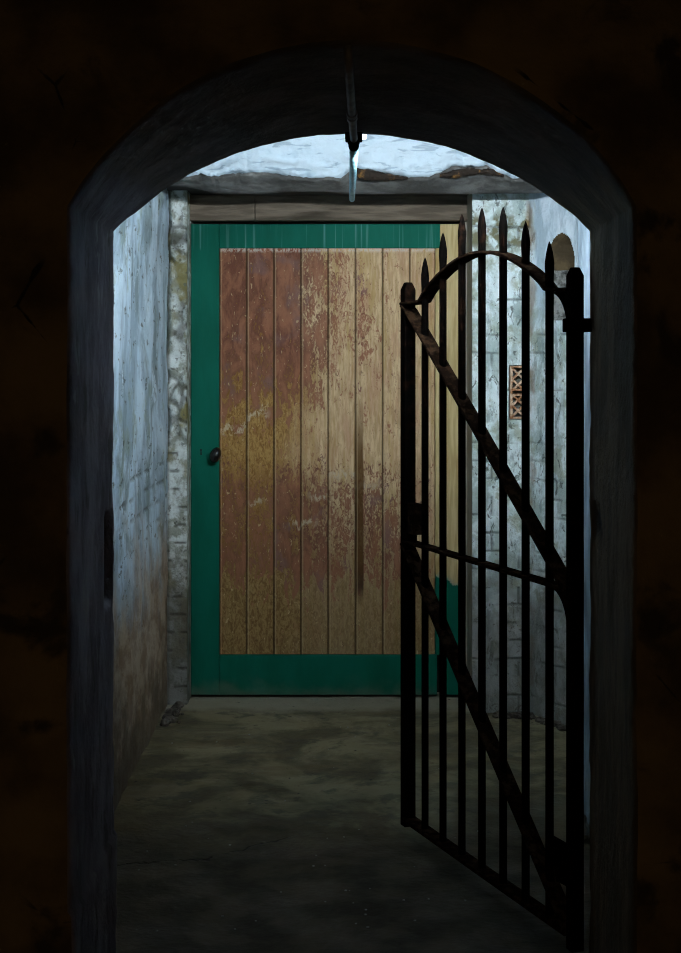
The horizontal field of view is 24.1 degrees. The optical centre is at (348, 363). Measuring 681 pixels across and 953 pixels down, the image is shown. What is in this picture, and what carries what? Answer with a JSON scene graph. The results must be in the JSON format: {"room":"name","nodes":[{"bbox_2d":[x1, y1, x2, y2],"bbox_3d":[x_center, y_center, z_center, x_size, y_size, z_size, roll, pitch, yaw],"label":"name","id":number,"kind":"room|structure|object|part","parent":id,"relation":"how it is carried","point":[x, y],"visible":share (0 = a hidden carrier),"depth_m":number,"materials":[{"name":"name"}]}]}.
{"room":"cellar passage","nodes":[
{"label":"cellar passage","id":0,"kind":"room"},
{"bbox_2d":[112,189,168,810],"bbox_3d":[-0.798,0.130,5.500,0.062,2.700,3.000,0,0,0],"label":"wall","id":1,"kind":"structure","parent":0,"point":[140,242],"depth_m":5.97,"materials":[{"name":"white paint"}]},
{"bbox_2d":[193,222,458,691],"bbox_3d":[0.000,0.115,7.250,3.000,2.770,0.100,0,0,0],"label":"wall","id":2,"kind":"structure","parent":0,"point":[193,222],"depth_m":7.20,"materials":[{"name":"green wood"}]},
{"bbox_2d":[0,0,680,952],"bbox_3d":[0.000,0.079,3.691,3.001,2.802,0.624,0,0,0],"label":"wall","id":3,"kind":"structure","parent":0,"point":[106,106],"depth_m":3.39,"materials":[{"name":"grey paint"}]},
{"bbox_2d":[344,45,362,201],"bbox_3d":[0.012,-0.630,4.933,0.044,0.179,3.065,0,0,0],"label":"conduit pipe","id":4,"kind":"object","parent":3,"relation":"attached to","point":[353,138],"visible":1,"depth_m":3.82,"materials":[{"name":"metal"}]},
{"bbox_2d":[348,145,358,150],"bbox_3d":[0.012,-0.555,4.027,0.027,0.029,0.056,0,0,0],"label":"socket","id":5,"kind":"object","parent":4,"relation":"attached to","point":[351,148],"depth_m":4.03,"materials":[{"name":"metal"}]},
{"bbox_2d":[399,207,591,952],"bbox_3d":[0.383,0.513,4.492,0.077,1.910,1.164,0,0,-20],"label":"iron gate","id":6,"kind":"object","parent":3,"relation":"attached to","point":[559,861],"visible":0.98,"depth_m":4.46,"materials":[{"name":"black metal"}]},
{"bbox_3d":[0.186,0.599,5.020,0.038,1.711,0.038,0,0,-20],"label":"latch post","id":7,"kind":"part","parent":6,"relation":"part of","materials":[{"name":"metal"}]},
{"bbox_3d":[0.543,1.276,4.083,0.014,0.108,0.115,0,0,-20],"label":"gusset plate","id":8,"kind":"part","parent":6,"relation":"part of","materials":[{"name":"metal"}]},
{"bbox_3d":[0.566,0.613,3.990,0.034,1.710,0.034,0,0,-20],"label":"hinge post","id":9,"kind":"part","parent":6,"relation":"part of","materials":[{"name":"metal"}]},
{"bbox_2d":[114,692,590,952],"bbox_3d":[0.000,1.484,2.850,3.000,0.010,8.900,0,0,0],"label":"floor","id":10,"kind":"structure","parent":0,"point":[267,875],"depth_m":4.99,"materials":[{"name":"concrete"}]},
{"bbox_2d":[160,701,183,726],"bbox_3d":[-0.739,1.473,6.696,0.092,0.041,0.383,0,0,0],"label":"rubble","id":11,"kind":"object","parent":10,"relation":"on","point":[171,715],"visible":1,"depth_m":6.68,"materials":[{"name":"grey stone"}]},
{"bbox_2d":[167,190,192,704],"bbox_3d":[-0.745,0.330,7.053,0.090,2.300,0.294,0,0,0],"label":"wall pier","id":12,"kind":"object","parent":10,"relation":"on","point":[179,272],"visible":0.94,"depth_m":6.92,"materials":[{"name":"stone"}]},
{"bbox_2d":[136,724,465,930],"bbox_3d":[-0.104,1.483,5.390,1.407,0.010,2.450,0,0,0],"label":"crumbs","id":13,"kind":"object","parent":10,"relation":"on","point":[389,724],"visible":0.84,"depth_m":4.67,"materials":[{"name":"grey stone"}]},
{"bbox_2d":[466,193,528,712],"bbox_3d":[0.641,0.330,6.978,0.244,2.300,0.446,0,0,0],"label":"wall pier","id":14,"kind":"object","parent":10,"relation":"on","point":[516,206],"visible":0.51,"depth_m":6.76,"materials":[{"name":"brick"}]},
{"bbox_2d":[187,195,466,699],"bbox_3d":[-0.096,0.373,7.074,1.284,2.240,0.132,0,0,0],"label":"door","id":15,"kind":"structure","parent":14,"relation":"attached to","point":[294,378],"depth_m":7.09,"materials":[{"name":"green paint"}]},
{"bbox_3d":[-0.721,0.431,7.085,0.034,2.124,0.110,0,0,0],"label":"frame post","id":16,"kind":"part","parent":15,"relation":"part of","materials":[{"name":"green wood"}]},
{"bbox_3d":[-0.591,0.402,7.037,0.053,0.070,0.057,0,0,0],"label":"knob","id":17,"kind":"part","parent":15,"relation":"part of","materials":[{"name":"black metal"}]},
{"bbox_3d":[-0.097,0.389,7.109,0.961,1.807,0.032,0,0,0],"label":"plank panel","id":18,"kind":"part","parent":15,"relation":"part of","materials":[{"name":"brown wood"}]},
{"bbox_3d":[-0.093,1.382,7.103,0.968,0.178,0.045,0,0,0],"label":"rail","id":19,"kind":"part","parent":15,"relation":"part of","materials":[{"name":"green paint"}]},
{"bbox_3d":[-0.086,-0.569,7.103,0.982,0.107,0.045,0,0,0],"label":"rail","id":20,"kind":"part","parent":15,"relation":"part of","materials":[{"name":"green paint"}]},
{"bbox_3d":[0.527,0.431,7.103,0.036,2.124,0.075,0,0,0],"label":"frame post","id":21,"kind":"part","parent":15,"relation":"part of","materials":[{"name":"green wood"}]},
{"bbox_2d":[509,366,521,418],"bbox_3d":[0.718,0.120,6.778,0.068,0.225,0.044,0,0,0],"label":"vent","id":22,"kind":"object","parent":14,"relation":"attached to","point":[511,368],"visible":0.6,"depth_m":6.76,"materials":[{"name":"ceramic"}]},
{"bbox_2d":[487,710,565,730],"bbox_3d":[0.737,1.472,6.610,0.450,0.034,0.173,0,0,36],"label":"rubble","id":23,"kind":"object","parent":10,"relation":"on","point":[557,723],"visible":0.6,"depth_m":6.63,"materials":[{"name":"grey stone"}]},
{"bbox_2d":[584,815,589,839],"bbox_3d":[0.727,1.441,4.979,0.053,0.092,0.110,0,0,0],"label":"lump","id":24,"kind":"object","parent":10,"relation":"on","point":[586,825],"visible":0.3,"depth_m":4.94,"materials":[{"name":"grey stone"}]},
{"bbox_2d":[528,193,576,724],"bbox_3d":[0.911,0.130,6.640,0.164,2.700,0.350,0,0,-28],"label":"wall","id":25,"kind":"structure","parent":0,"point":[550,221],"depth_m":6.66,"materials":[{"name":"paint"}]},
{"bbox_2d":[576,217,577,266],"bbox_3d":[0.841,0.130,5.850,0.015,2.700,1.212,0,0,8],"label":"wall","id":26,"kind":"structure","parent":0,"point":[576,217],"depth_m":5.70,"materials":[{"name":"paint"}]},
{"bbox_2d":[578,220,590,823],"bbox_3d":[0.757,0.130,4.625,0.016,2.700,1.250,0,0,0],"label":"wall","id":27,"kind":"structure","parent":0,"point":[583,232],"depth_m":5.08,"materials":[{"name":"white paint"}]},
{"bbox_3d":[0.000,-1.270,2.850,3.000,0.100,8.900,0,0,0],"label":"ceiling","id":28,"kind":"structure","parent":0,"visible":0},
{"bbox_2d":[167,134,542,195],"bbox_3d":[0.080,-0.953,6.696,1.760,0.534,1.008,0,0,0],"label":"ceiling","id":29,"kind":"structure","parent":28,"relation":"attached to","point":[318,164],"depth_m":6.25,"materials":[{"name":"paint"}]}
]}

